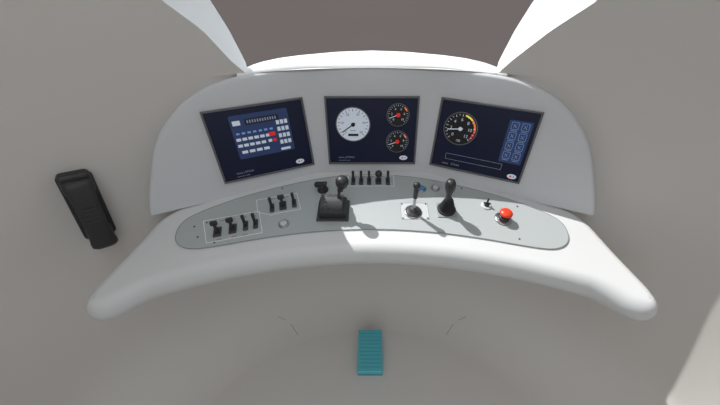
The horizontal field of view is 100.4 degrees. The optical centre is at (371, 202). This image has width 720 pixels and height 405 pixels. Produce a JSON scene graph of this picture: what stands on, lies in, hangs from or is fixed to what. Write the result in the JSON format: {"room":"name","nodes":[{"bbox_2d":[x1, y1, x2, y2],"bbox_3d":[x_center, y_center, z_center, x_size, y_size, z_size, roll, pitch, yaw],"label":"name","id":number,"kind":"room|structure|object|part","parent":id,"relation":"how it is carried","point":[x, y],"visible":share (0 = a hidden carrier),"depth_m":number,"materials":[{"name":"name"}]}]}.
{"room":"control cabin","nodes":[
{"label":"control cabin","id":0,"kind":"room"},
{"bbox_2d":[0,0,244,110],"bbox_3d":[-0.656,-0.266,0.080,0.733,0.845,1.641,15,42,17],"label":"wall","id":1,"kind":"structure","parent":0,"point":[50,50],"depth_m":0.70,"materials":[{"name":"paint"}]},
{"bbox_2d":[163,0,246,72],"bbox_3d":[-0.282,-0.687,0.582,0.565,0.845,0.178,0,40,0],"label":"trim","id":2,"kind":"structure","parent":1,"relation":"attached to","point":[202,13],"depth_m":0.80,"materials":[{"name":"white plastic"}]},
{"bbox_2d":[0,67,719,404],"bbox_3d":[0.000,0.523,0.675,2.100,1.130,1.663,0,40,0],"label":"wall","id":3,"kind":"structure","parent":0,"point":[656,158],"depth_m":0.94,"materials":[{"name":"paint"}]},
{"bbox_2d":[55,169,117,248],"bbox_3d":[-0.786,0.024,0.838,0.104,0.238,0.081,-32,50,-33],"label":"handset","id":4,"kind":"object","parent":3,"relation":"attached to","point":[79,189],"visible":1,"depth_m":0.81,"materials":[{"name":"black plastic"}]},
{"bbox_2d":[86,172,657,320],"bbox_3d":[0.000,0.078,0.934,1.452,0.175,0.552,0,40,0],"label":"desk","id":5,"kind":"object","parent":3,"relation":"attached to","point":[545,245],"depth_m":0.86,"materials":[{"name":"grey plastic"}]},
{"bbox_2d":[209,220,221,237],"bbox_3d":[-0.453,0.073,0.868,0.022,0.044,0.034,-9,41,-11],"label":"switch","id":6,"kind":"object","parent":5,"relation":"on","point":[217,230],"visible":1,"depth_m":0.87,"materials":[{"name":"grey plastic"}]},
{"bbox_2d":[225,217,236,233],"bbox_3d":[-0.412,0.064,0.876,0.022,0.044,0.034,-9,41,-11],"label":"switch","id":7,"kind":"object","parent":5,"relation":"on","point":[232,227],"visible":1,"depth_m":0.88,"materials":[{"name":"grey plastic"}]},
{"bbox_2d":[240,215,247,230],"bbox_3d":[-0.377,0.056,0.883,0.014,0.044,0.034,-9,41,-11],"label":"toggle switch","id":8,"kind":"object","parent":5,"relation":"on","point":[245,223],"visible":1,"depth_m":0.88,"materials":[{"name":"grey plastic"}]},
{"bbox_2d":[250,213,257,228],"bbox_3d":[-0.349,0.051,0.888,0.014,0.044,0.034,-9,41,-11],"label":"toggle switch","id":9,"kind":"object","parent":5,"relation":"on","point":[255,221],"visible":1,"depth_m":0.89,"materials":[{"name":"grey plastic"}]},
{"bbox_2d":[268,197,273,212],"bbox_3d":[-0.314,0.004,0.931,0.014,0.044,0.034,-9,41,-11],"label":"toggle switch","id":10,"kind":"object","parent":5,"relation":"on","point":[269,198],"visible":1,"depth_m":0.93,"materials":[{"name":"grey plastic"}]},
{"bbox_2d":[277,194,286,209],"bbox_3d":[-0.282,-0.004,0.938,0.022,0.044,0.034,-9,41,-11],"label":"switch","id":11,"kind":"object","parent":5,"relation":"on","point":[282,204],"visible":1,"depth_m":0.94,"materials":[{"name":"grey plastic"}]},
{"bbox_3d":[-0.265,0.062,0.899,0.032,0.011,0.032,4,40,5],"label":"push button","id":12,"kind":"part","parent":5,"relation":"part of","materials":[{"name":"white plastic"}]},
{"bbox_2d":[290,192,296,207],"bbox_3d":[-0.248,-0.011,0.945,0.014,0.044,0.034,-9,41,-11],"label":"toggle switch","id":13,"kind":"object","parent":5,"relation":"on","point":[294,204],"visible":1,"depth_m":0.94,"materials":[{"name":"grey plastic"}]},
{"bbox_3d":[-0.167,-0.056,0.988,0.044,0.040,0.036,8,41,9],"label":"rotary selector knob","id":14,"kind":"part","parent":5,"relation":"part of","materials":[{"name":"black plastic"}]},
{"bbox_2d":[316,175,349,220],"bbox_3d":[-0.117,-0.021,0.896,0.103,0.142,0.084,0,40,0],"label":"lever","id":15,"kind":"object","parent":5,"relation":"on","point":[331,207],"visible":1,"depth_m":0.89,"materials":[{"name":"grey plastic"}]},
{"bbox_2d":[351,171,354,184],"bbox_3d":[-0.064,-0.086,1.013,0.014,0.044,0.034,0,40,0],"label":"toggle switch","id":16,"kind":"object","parent":5,"relation":"on","point":[353,177],"visible":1,"depth_m":1.01,"materials":[{"name":"grey plastic"}]},
{"bbox_2d":[359,171,362,184],"bbox_3d":[-0.037,-0.086,1.013,0.014,0.044,0.034,0,40,0],"label":"toggle switch","id":17,"kind":"object","parent":5,"relation":"on","point":[360,177],"visible":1,"depth_m":1.01,"materials":[{"name":"grey plastic"}]},
{"bbox_2d":[367,171,370,184],"bbox_3d":[-0.010,-0.086,1.013,0.014,0.044,0.034,0,40,0],"label":"toggle switch","id":18,"kind":"object","parent":5,"relation":"on","point":[368,177],"visible":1,"depth_m":1.01,"materials":[{"name":"grey plastic"}]},
{"bbox_3d":[0.000,0.017,0.947,1.153,0.005,0.309,0,48,0],"label":"control panel","id":19,"kind":"part","parent":5,"relation":"part of","materials":[{"name":"grey metal"}]},
{"bbox_2d":[375,170,381,184],"bbox_3d":[0.022,-0.088,1.011,0.024,0.049,0.031,0,40,0],"label":"switch","id":20,"kind":"object","parent":5,"relation":"on","point":[378,173],"visible":1,"depth_m":1.00,"materials":[{"name":"grey plastic"}]},
{"bbox_2d":[386,171,389,184],"bbox_3d":[0.054,-0.086,1.013,0.014,0.044,0.034,0,40,0],"label":"toggle switch","id":21,"kind":"object","parent":5,"relation":"on","point":[387,177],"visible":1,"depth_m":1.01,"materials":[{"name":"grey plastic"}]},
{"bbox_2d":[404,182,421,218],"bbox_3d":[0.128,-0.014,0.896,0.054,0.122,0.054,22,45,24],"label":"lever","id":22,"kind":"object","parent":5,"relation":"on","point":[413,211],"visible":1,"depth_m":0.92,"materials":[{"name":"grey plastic"}]},
{"bbox_3d":[0.167,-0.048,1.000,0.029,0.011,0.029,4,40,5],"label":"push button","id":23,"kind":"part","parent":5,"relation":"part of","materials":[{"name":"blue plastic"}]},
{"bbox_3d":[0.212,-0.050,1.002,0.029,0.011,0.029,4,40,5],"label":"push button","id":24,"kind":"part","parent":5,"relation":"part of","materials":[{"name":"white plastic"}]},
{"bbox_2d":[435,178,457,216],"bbox_3d":[0.232,-0.022,0.900,0.060,0.128,0.060,0,40,0],"label":"joystick","id":25,"kind":"object","parent":5,"relation":"on","point":[446,208],"visible":1,"depth_m":0.91,"materials":[{"name":"grey plastic"}]},
{"bbox_2d":[481,198,491,209],"bbox_3d":[0.362,0.001,0.943,0.034,0.031,0.034,-3,40,-3],"label":"toggle switch","id":26,"kind":"object","parent":5,"relation":"on","point":[485,205],"visible":1,"depth_m":0.94,"materials":[{"name":"grey"}]},
{"bbox_3d":[0.400,0.038,0.904,0.052,0.041,0.052,4,40,5],"label":"emergency stop button","id":27,"kind":"part","parent":5,"relation":"part of","materials":[{"name":"red plastic"}]},
{"bbox_2d":[237,51,506,76],"bbox_3d":[0.000,-0.417,0.971,0.769,0.080,0.252,0,40,0],"label":"trim","id":28,"kind":"structure","parent":3,"relation":"attached to","point":[348,59],"depth_m":0.94,"materials":[{"name":"white plastic"}]},
{"bbox_2d":[149,67,594,214],"bbox_3d":[0.000,-0.198,0.930,1.386,0.350,0.322,0,40,0],"label":"instrument panel","id":29,"kind":"object","parent":3,"relation":"attached to","point":[185,172],"visible":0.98,"depth_m":0.91,"materials":[{"name":"white plastic"}]},
{"bbox_2d":[199,97,314,183],"bbox_3d":[-0.344,-0.195,0.948,0.293,0.224,0.057,-15,42,-17],"label":"display screen","id":30,"kind":"object","parent":29,"relation":"attached to","point":[249,141],"visible":1,"depth_m":0.94,"materials":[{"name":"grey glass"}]},
{"bbox_2d":[324,96,419,163],"bbox_3d":[0.000,-0.235,0.996,0.300,0.224,0.057,0,40,0],"label":"display screen","id":31,"kind":"object","parent":29,"relation":"attached to","point":[360,129],"visible":1,"depth_m":0.99,"materials":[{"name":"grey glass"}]},
{"bbox_2d":[429,97,544,183],"bbox_3d":[0.344,-0.195,0.948,0.293,0.224,0.057,15,42,17],"label":"display screen","id":32,"kind":"object","parent":29,"relation":"attached to","point":[493,141],"visible":1,"depth_m":0.94,"materials":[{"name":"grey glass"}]},
{"bbox_2d":[209,330,534,404],"bbox_3d":[0.000,0.985,1.004,1.512,0.001,1.154,0,40,0],"label":"floor","id":33,"kind":"structure","parent":0,"point":[417,370],"depth_m":1.28,"materials":[{"name":"paint"}]},
{"bbox_2d":[357,330,382,375],"bbox_3d":[-0.008,0.668,1.336,0.107,0.060,0.180,0,40,0],"label":"foot pedal","id":34,"kind":"object","parent":33,"relation":"on","point":[370,358],"visible":1,"depth_m":1.30,"materials":[{"name":"teal plastic"}]},
{"bbox_2d":[499,0,719,105],"bbox_3d":[0.656,-0.266,0.080,0.733,0.845,1.641,-15,42,-17],"label":"wall","id":35,"kind":"structure","parent":0,"point":[671,48],"depth_m":0.71,"materials":[{"name":"paint"}]},
{"bbox_2d":[497,0,596,72],"bbox_3d":[0.287,-0.687,0.582,0.575,0.845,0.178,0,40,0],"label":"trim","id":36,"kind":"structure","parent":35,"relation":"attached to","point":[542,16],"depth_m":0.80,"materials":[{"name":"white plastic"}]}
]}

